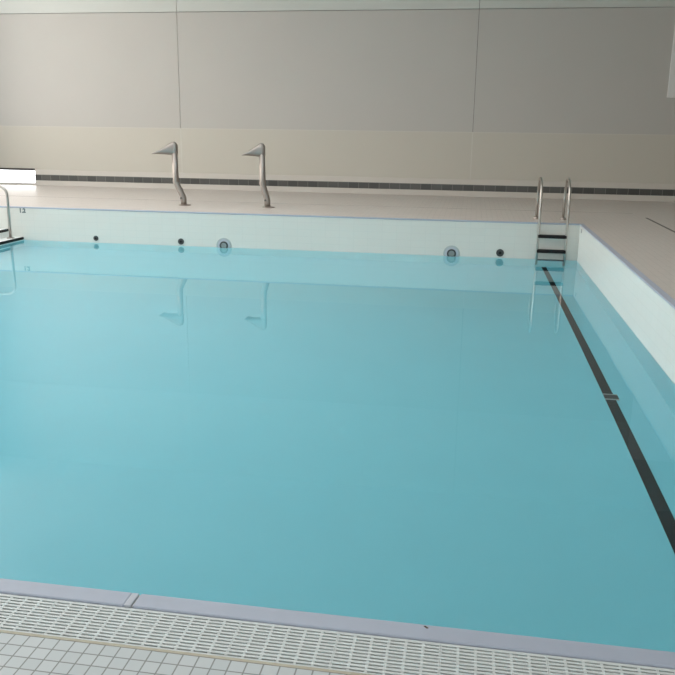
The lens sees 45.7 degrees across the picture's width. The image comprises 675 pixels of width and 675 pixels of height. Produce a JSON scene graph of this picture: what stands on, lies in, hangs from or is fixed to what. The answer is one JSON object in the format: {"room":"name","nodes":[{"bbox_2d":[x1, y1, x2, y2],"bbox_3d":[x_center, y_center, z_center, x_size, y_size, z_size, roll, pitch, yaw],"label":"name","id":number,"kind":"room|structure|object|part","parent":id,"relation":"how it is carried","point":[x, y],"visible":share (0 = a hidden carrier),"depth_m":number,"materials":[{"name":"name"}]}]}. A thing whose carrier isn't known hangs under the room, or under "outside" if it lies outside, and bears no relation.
{"room":"indoor swimming pool","nodes":[
{"label":"indoor swimming pool","id":0,"kind":"room"},
{"bbox_2d":[0,632,347,674],"bbox_3d":[-2.897,2.076,-1.375,22.660,0.330,8.603,3,15,9],"label":"floor","id":1,"kind":"structure","parent":0,"point":[19,654],"depth_m":2.38,"materials":[{"name":"grey tile"}]},
{"bbox_2d":[0,630,370,674],"bbox_3d":[-2.170,1.000,2.836,22.660,0.331,0.210,3,15,9],"label":"floor trim strip","id":2,"kind":"object","parent":1,"relation":"in","point":[1,631],"depth_m":2.42,"materials":[{"name":"beige tile"}]},
{"bbox_2d":[0,593,56,632],"bbox_3d":[-1.119,0.915,2.638,0.320,0.029,0.191,3,15,9],"label":"panel","id":3,"kind":"object","parent":2,"relation":"in","point":[17,613],"visible":0.8,"depth_m":2.64,"materials":[{"name":"white plastic"}]},
{"bbox_2d":[29,600,147,644],"bbox_3d":[-0.802,0.932,2.587,0.320,0.029,0.191,3,15,9],"label":"panel","id":4,"kind":"object","parent":2,"relation":"in","point":[66,619],"visible":0.84,"depth_m":2.58,"materials":[{"name":"white plastic"}]},
{"bbox_2d":[125,610,241,656],"bbox_3d":[-0.485,0.949,2.537,0.320,0.029,0.191,3,15,9],"label":"panel","id":5,"kind":"object","parent":2,"relation":"in","point":[157,629],"visible":0.85,"depth_m":2.53,"materials":[{"name":"white plastic"}]},
{"bbox_2d":[225,621,338,668],"bbox_3d":[-0.168,0.966,2.487,0.320,0.029,0.191,3,15,9],"label":"panel","id":6,"kind":"object","parent":2,"relation":"in","point":[290,645],"visible":0.91,"depth_m":2.48,"materials":[{"name":"white plastic"}]},
{"bbox_2d":[330,632,440,674],"bbox_3d":[0.149,0.984,2.437,0.320,0.029,0.191,3,15,9],"label":"panel","id":7,"kind":"object","parent":2,"relation":"in","point":[357,653],"visible":0.96,"depth_m":2.44,"materials":[{"name":"white plastic"}]},
{"bbox_2d":[439,643,548,674],"bbox_3d":[0.465,1.001,2.387,0.320,0.029,0.191,3,15,9],"label":"panel","id":8,"kind":"object","parent":2,"relation":"in","point":[454,659],"visible":1,"depth_m":2.42,"materials":[{"name":"white plastic"}]},
{"bbox_2d":[547,655,658,674],"bbox_3d":[0.782,1.018,2.336,0.320,0.029,0.191,3,15,9],"label":"panel","id":9,"kind":"object","parent":2,"relation":"in","point":[557,665],"visible":0.94,"depth_m":2.40,"materials":[{"name":"white plastic"}]},
{"bbox_2d":[657,668,674,674],"bbox_3d":[1.099,1.036,2.286,0.320,0.029,0.191,3,15,9],"label":"panel","id":10,"kind":"object","parent":2,"relation":"in","point":[661,671],"visible":1,"depth_m":2.38,"materials":[{"name":"white plastic"}]},
{"bbox_2d":[0,0,674,183],"bbox_3d":[0.950,-6.855,19.811,22.660,7.150,0.314,3,15,9],"label":"wall","id":11,"kind":"structure","parent":0,"point":[527,90],"depth_m":19.94,"materials":[{"name":"white paint"}]},
{"bbox_2d":[0,168,35,184],"bbox_3d":[-9.250,-4.464,22.097,2.084,0.449,0.187,3,15,9],"label":"window","id":12,"kind":"structure","parent":11,"relation":"in","point":[31,169],"depth_m":21.95,"materials":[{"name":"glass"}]},
{"bbox_3d":[-9.263,-4.249,22.085,2.084,0.038,0.055,3,15,9],"label":"sill","id":13,"kind":"part","parent":12,"relation":"part of","materials":[{"name":"white"}]},
{"bbox_3d":[-7.125,-9.551,20.383,6.254,2.406,0.060,3,15,9],"label":"cladding panel","id":14,"kind":"part","parent":11,"relation":"part of","materials":[{"name":"white paint"}]},
{"bbox_3d":[-7.160,-7.007,21.039,6.254,2.824,0.060,3,15,9],"label":"cladding panel","id":15,"kind":"part","parent":11,"relation":"part of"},
{"bbox_3d":[-7.186,-5.051,21.545,6.238,1.190,0.055,3,15,9],"label":"cladding panel","id":16,"kind":"part","parent":11,"relation":"part of","materials":[{"name":"beige paint"}]},
{"bbox_3d":[-0.385,-4.680,20.467,7.501,1.190,0.055,3,15,9],"label":"cladding panel","id":17,"kind":"part","parent":11,"relation":"part of","materials":[{"name":"beige paint"}]},
{"bbox_3d":[-0.324,-9.180,19.304,7.516,2.406,0.060,3,15,9],"label":"cladding panel","id":18,"kind":"part","parent":11,"relation":"part of","materials":[{"name":"white paint"}]},
{"bbox_3d":[-0.359,-6.636,19.960,7.516,2.824,0.060,3,15,9],"label":"cladding panel","id":19,"kind":"part","parent":11,"relation":"part of","materials":[{"name":"white paint"}]},
{"bbox_2d":[35,169,674,201],"bbox_3d":[1.909,-3.819,20.240,20.576,0.424,0.066,3,15,9],"label":"trim","id":20,"kind":"structure","parent":11,"relation":"attached to","point":[122,179],"depth_m":20.40,"materials":[{"name":"grey tile"}]},
{"bbox_3d":[7.039,-4.275,19.290,7.501,1.190,0.055,3,15,9],"label":"cladding panel","id":21,"kind":"part","parent":11,"relation":"part of","materials":[{"name":"beige paint"}]},
{"bbox_3d":[7.065,-6.231,18.783,7.516,2.824,0.060,3,15,9],"label":"cladding panel","id":22,"kind":"part","parent":11,"relation":"part of","materials":[{"name":"white paint"}]},
{"bbox_3d":[7.100,-8.775,18.127,7.516,2.406,0.060,3,15,9],"label":"cladding panel","id":23,"kind":"part","parent":11,"relation":"part of","materials":[{"name":"white paint"}]},
{"bbox_2d":[667,28,674,97],"bbox_3d":[9.491,-6.976,18.122,3.536,2.986,0.037,3,15,9],"label":"wall panel","id":24,"kind":"object","parent":11,"relation":"attached to","point":[671,84],"visible":1,"depth_m":18.62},
{"bbox_2d":[0,184,674,299],"bbox_3d":[-0.634,-1.275,11.743,22.660,0.330,18.430,3,15,9],"label":"surround","id":25,"kind":"object","parent":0,"point":[647,245],"visible":0.57,"depth_m":16.75,"materials":[{"name":"tile"}]},
{"bbox_2d":[152,141,190,205],"bbox_3d":[-3.422,-3.401,16.591,0.744,1.294,0.341,3,15,9],"label":"jet","id":26,"kind":"object","parent":25,"relation":"on","point":[171,148],"visible":1,"depth_m":16.49,"materials":[{"name":"silver metal"}]},
{"bbox_2d":[243,143,274,207],"bbox_3d":[-1.601,-3.310,16.335,0.636,1.294,0.341,3,15,9],"label":"jet","id":27,"kind":"object","parent":25,"relation":"on","point":[258,150],"visible":1,"depth_m":16.24,"materials":[{"name":"silver metal"}]},
{"bbox_2d":[0,195,632,213],"bbox_3d":[-2.429,-2.977,17.609,17.101,0.013,0.033,3,15,9],"label":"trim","id":28,"kind":"structure","parent":25,"relation":"on","point":[0,195],"depth_m":17.29,"materials":[{"name":"beige tile"}]},
{"bbox_2d":[0,206,674,669],"bbox_3d":[-2.806,-0.071,9.411,12.472,1.562,12.672,3,15,9],"label":"swimming pool","id":29,"kind":"object","parent":25,"relation":"in","point":[649,311],"visible":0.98,"depth_m":14.42,"materials":[{"name":"white tile"}]},
{"bbox_2d":[0,229,23,244],"bbox_3d":[-7.352,-1.464,14.629,1.578,1.314,3.363,3,15,9],"label":"steps","id":30,"kind":"structure","parent":29,"relation":"in","point":[4,233],"depth_m":15.83,"materials":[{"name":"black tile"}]},
{"bbox_2d":[0,185,13,238],"bbox_3d":[-7.337,-2.530,15.871,1.886,1.062,0.143,3,15,9],"label":"handrail","id":31,"kind":"object","parent":30,"relation":"attached to","point":[1,187],"visible":1,"depth_m":15.72,"materials":[{"name":"silver metal"}]},
{"bbox_2d":[178,238,183,244],"bbox_3d":[-3.043,-1.863,15.538,0.121,0.121,0.020,3,15,9],"label":"inlet","id":32,"kind":"object","parent":29,"relation":"attached to","point":[180,241],"visible":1,"depth_m":15.53,"materials":[{"name":"black plastic"}]},
{"bbox_2d":[216,238,230,247],"bbox_3d":[-2.191,-1.770,15.410,0.299,0.299,0.029,3,15,9],"label":"jet","id":33,"kind":"object","parent":29,"relation":"attached to","point":[222,242],"visible":0.7,"depth_m":15.40,"materials":[{"name":"white plastic"}]},
{"bbox_2d":[0,240,674,651],"bbox_3d":[-2.810,0.206,9.483,12.371,0.814,12.570,3,15,9],"label":"pool water","id":34,"kind":"object","parent":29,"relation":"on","point":[487,444],"visible":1,"depth_m":5.92,"materials":[{"name":"blue liquid"}]},
{"bbox_2d":[443,245,459,255],"bbox_3d":[2.098,-1.544,14.728,0.299,0.299,0.029,3,15,9],"label":"jet","id":35,"kind":"object","parent":29,"relation":"attached to","point":[451,250],"visible":0.83,"depth_m":14.71,"materials":[{"name":"white plastic"}]},
{"bbox_3d":[2.099,-1.546,14.735,0.246,0.246,0.008,3,15,9],"label":"plate","id":36,"kind":"part","parent":35,"relation":"part of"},
{"bbox_2d":[496,249,503,256],"bbox_3d":[2.963,-1.543,14.583,0.139,0.139,0.020,3,15,9],"label":"inlet","id":37,"kind":"object","parent":29,"relation":"attached to","point":[499,252],"visible":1,"depth_m":14.58,"materials":[{"name":"black plastic"}]},
{"bbox_2d":[533,177,570,260],"bbox_3d":[3.897,-1.938,14.631,0.607,1.943,0.858,3,15,9],"label":"pool ladder","id":38,"kind":"object","parent":25,"relation":"attached to","point":[568,181],"visible":0.98,"depth_m":14.28,"materials":[{"name":"silver metal"}]},
{"bbox_3d":[3.654,-1.950,14.667,0.050,1.943,0.788,3,15,9],"label":"rail","id":39,"kind":"part","parent":38,"relation":"part of","materials":[{"name":"silver metal"}]},
{"bbox_3d":[4.134,-1.924,14.591,0.050,1.943,0.788,3,15,9],"label":"rail","id":40,"kind":"part","parent":38,"relation":"part of","materials":[{"name":"silver metal"}]},
{"bbox_2d":[646,218,674,232],"bbox_3d":[4.932,-0.778,9.489,0.044,0.025,12.441,3,15,9],"label":"channel","id":41,"kind":"object","parent":25,"relation":"in","point":[646,218],"visible":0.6,"depth_m":14.16,"materials":[{"name":"grey metal"}]},
{"label":"outside","id":42,"kind":"structure","parent":0,"visible":0},
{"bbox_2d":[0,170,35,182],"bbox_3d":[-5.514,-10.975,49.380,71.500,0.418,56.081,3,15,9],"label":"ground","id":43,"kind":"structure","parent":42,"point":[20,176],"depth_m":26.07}
]}

